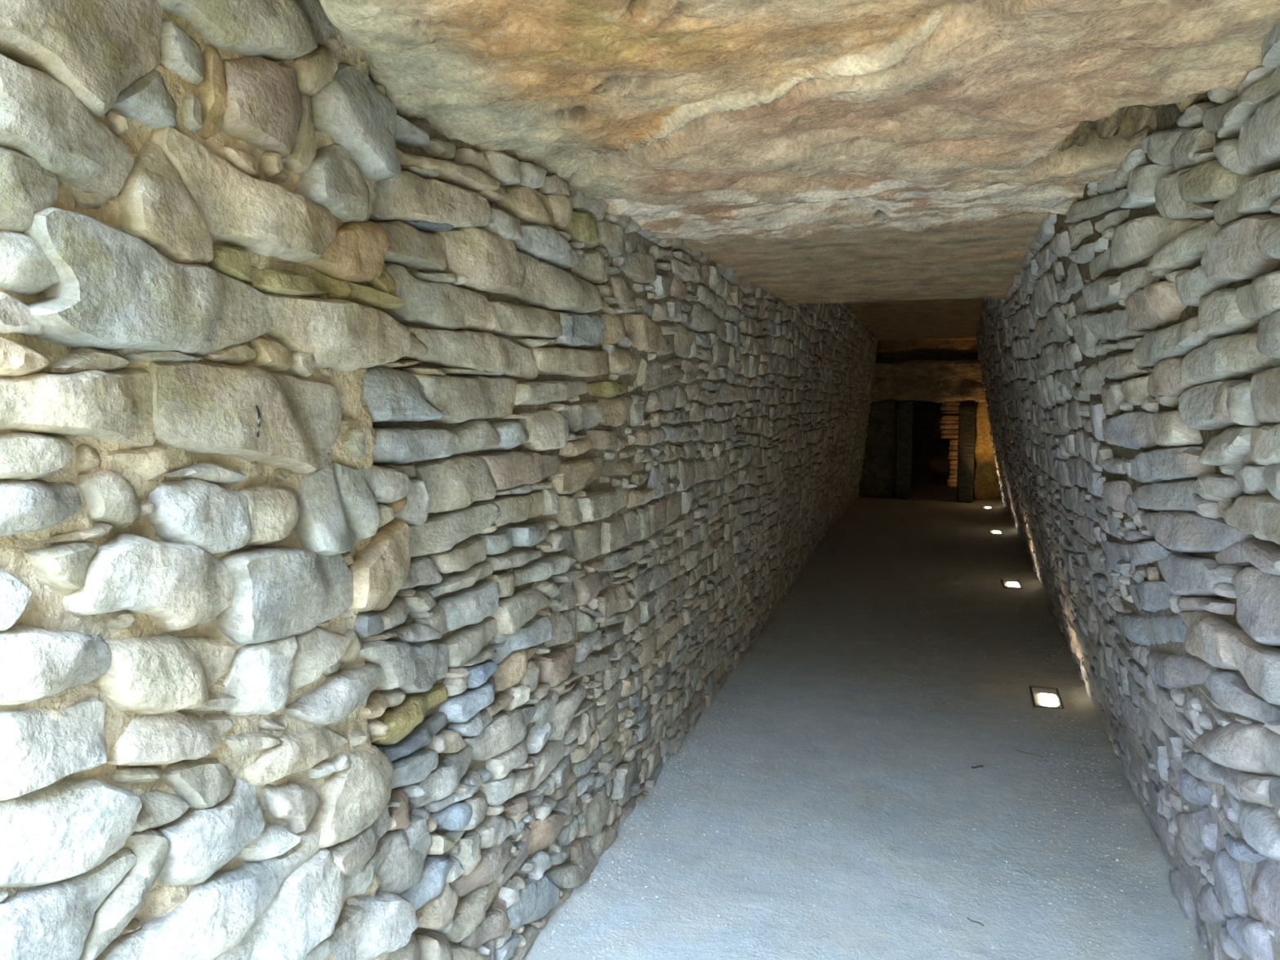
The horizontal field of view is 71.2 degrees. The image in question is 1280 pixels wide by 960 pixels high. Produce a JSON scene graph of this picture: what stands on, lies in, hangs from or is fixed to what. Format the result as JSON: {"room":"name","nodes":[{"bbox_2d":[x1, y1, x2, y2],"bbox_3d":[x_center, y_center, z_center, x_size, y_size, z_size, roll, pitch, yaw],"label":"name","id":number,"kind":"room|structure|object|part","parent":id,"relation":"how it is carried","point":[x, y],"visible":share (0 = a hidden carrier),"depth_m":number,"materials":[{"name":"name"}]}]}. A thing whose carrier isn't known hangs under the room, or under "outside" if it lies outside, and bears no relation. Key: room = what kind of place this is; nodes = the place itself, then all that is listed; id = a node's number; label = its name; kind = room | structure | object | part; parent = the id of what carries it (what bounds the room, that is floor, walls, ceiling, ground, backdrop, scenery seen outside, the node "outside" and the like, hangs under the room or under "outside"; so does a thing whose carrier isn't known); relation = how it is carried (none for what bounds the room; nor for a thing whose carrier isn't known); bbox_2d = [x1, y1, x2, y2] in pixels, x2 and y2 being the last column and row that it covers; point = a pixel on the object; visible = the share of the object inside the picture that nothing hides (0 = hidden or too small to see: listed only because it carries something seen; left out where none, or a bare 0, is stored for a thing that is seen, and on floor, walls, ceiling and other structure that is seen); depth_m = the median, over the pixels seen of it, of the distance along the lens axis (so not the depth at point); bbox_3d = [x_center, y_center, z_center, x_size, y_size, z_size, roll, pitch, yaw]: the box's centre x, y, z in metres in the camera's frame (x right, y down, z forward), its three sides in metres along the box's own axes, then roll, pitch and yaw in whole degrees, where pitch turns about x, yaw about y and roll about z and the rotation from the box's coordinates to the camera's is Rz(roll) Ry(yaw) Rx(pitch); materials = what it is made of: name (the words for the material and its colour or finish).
{"room":"underground passage","nodes":[
{"label":"underground passage","id":0,"kind":"room"},
{"bbox_2d":[0,0,418,959],"bbox_3d":[-0.789,0.268,0.805,0.199,2.380,1.974,2,6,19],"label":"wall","id":1,"kind":"structure","parent":0,"point":[201,548],"depth_m":1.18,"materials":[{"name":"stone"}]},
{"bbox_2d":[363,115,878,959],"bbox_3d":[1.566,-0.483,7.678,0.449,2.641,13.138,2,6,18],"label":"wall","id":2,"kind":"structure","parent":0,"point":[622,453],"depth_m":2.32,"materials":[{"name":"stone"}]},
{"bbox_2d":[319,0,1279,341],"bbox_3d":[2.172,-1.401,6.631,2.750,0.661,14.410,2,6,18],"label":"ceiling","id":3,"kind":"structure","parent":0,"point":[899,163],"depth_m":1.57,"materials":[{"name":"beige stone"}]},
{"bbox_2d":[522,471,1208,959],"bbox_3d":[2.875,0.643,8.930,2.350,0.107,19.780,2,6,18],"label":"floor","id":4,"kind":"structure","parent":0,"point":[828,802],"depth_m":3.38,"materials":[{"name":"grey concrete"}]},
{"bbox_2d":[966,917,984,926],"bbox_3d":[0.964,1.270,2.567,0.051,0.006,0.008,5,7,41],"label":"twig","id":5,"kind":"object","parent":4,"relation":"on","point":[966,917],"visible":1,"depth_m":2.57,"materials":[{"name":"brown"}]},
{"bbox_2d":[971,764,983,768],"bbox_3d":[1.374,1.169,3.638,0.052,0.009,0.012,-1,5,-12],"label":"twig","id":6,"kind":"object","parent":4,"relation":"on","point":[980,766],"visible":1,"depth_m":3.64,"materials":[{"name":"brown"}]},
{"bbox_2d":[988,528,1003,533],"bbox_3d":[3.996,0.599,10.043,0.136,0.044,0.330,2,6,18],"label":"floor light","id":7,"kind":"object","parent":4,"relation":"attached to","point":[995,531],"visible":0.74,"depth_m":10.02,"materials":[{"name":"grey metal"}]},
{"bbox_2d":[1000,578,1022,588],"bbox_3d":[2.998,0.854,7.214,0.136,0.044,0.330,2,6,18],"label":"floor light","id":8,"kind":"object","parent":4,"relation":"attached to","point":[1011,584],"visible":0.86,"depth_m":7.17,"materials":[{"name":"grey metal"}]},
{"bbox_2d":[1029,685,1064,708],"bbox_3d":[2.044,1.113,4.498,0.136,0.044,0.330,2,6,20],"label":"floor light","id":9,"kind":"object","parent":4,"relation":"attached to","point":[1047,700],"visible":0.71,"depth_m":4.46,"materials":[{"name":"grey metal"}]},
{"bbox_2d":[857,339,1001,502],"bbox_3d":[4.411,-1.013,13.218,2.685,2.632,0.946,2,6,18],"label":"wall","id":10,"kind":"structure","parent":0,"point":[936,371],"depth_m":13.05,"materials":[{"name":"stone"}]},
{"bbox_3d":[4.696,-0.397,12.867,0.231,1.454,0.262,2,6,18],"label":"post","id":11,"kind":"part","parent":10,"relation":"part of","materials":[{"name":"grey stone"}]},
{"bbox_2d":[911,399,976,472],"bbox_3d":[6.073,-1.610,18.090,4.400,3.100,0.300,2,6,18],"label":"wall","id":12,"kind":"structure","parent":0,"point":[930,451],"depth_m":18.07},
{"bbox_2d":[938,400,960,486],"bbox_3d":[5.410,-0.869,15.245,0.585,1.958,0.439,2,6,18],"label":"pier","id":13,"kind":"object","parent":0,"point":[948,425],"visible":0.46,"depth_m":15.11,"materials":[{"name":"brown stone"}]},
{"bbox_2d":[975,22,1279,959],"bbox_3d":[2.724,-0.356,6.439,0.710,2.667,14.954,2,6,19],"label":"wall","id":14,"kind":"structure","parent":0,"point":[1131,366],"depth_m":1.94,"materials":[{"name":"stone"}]}
]}

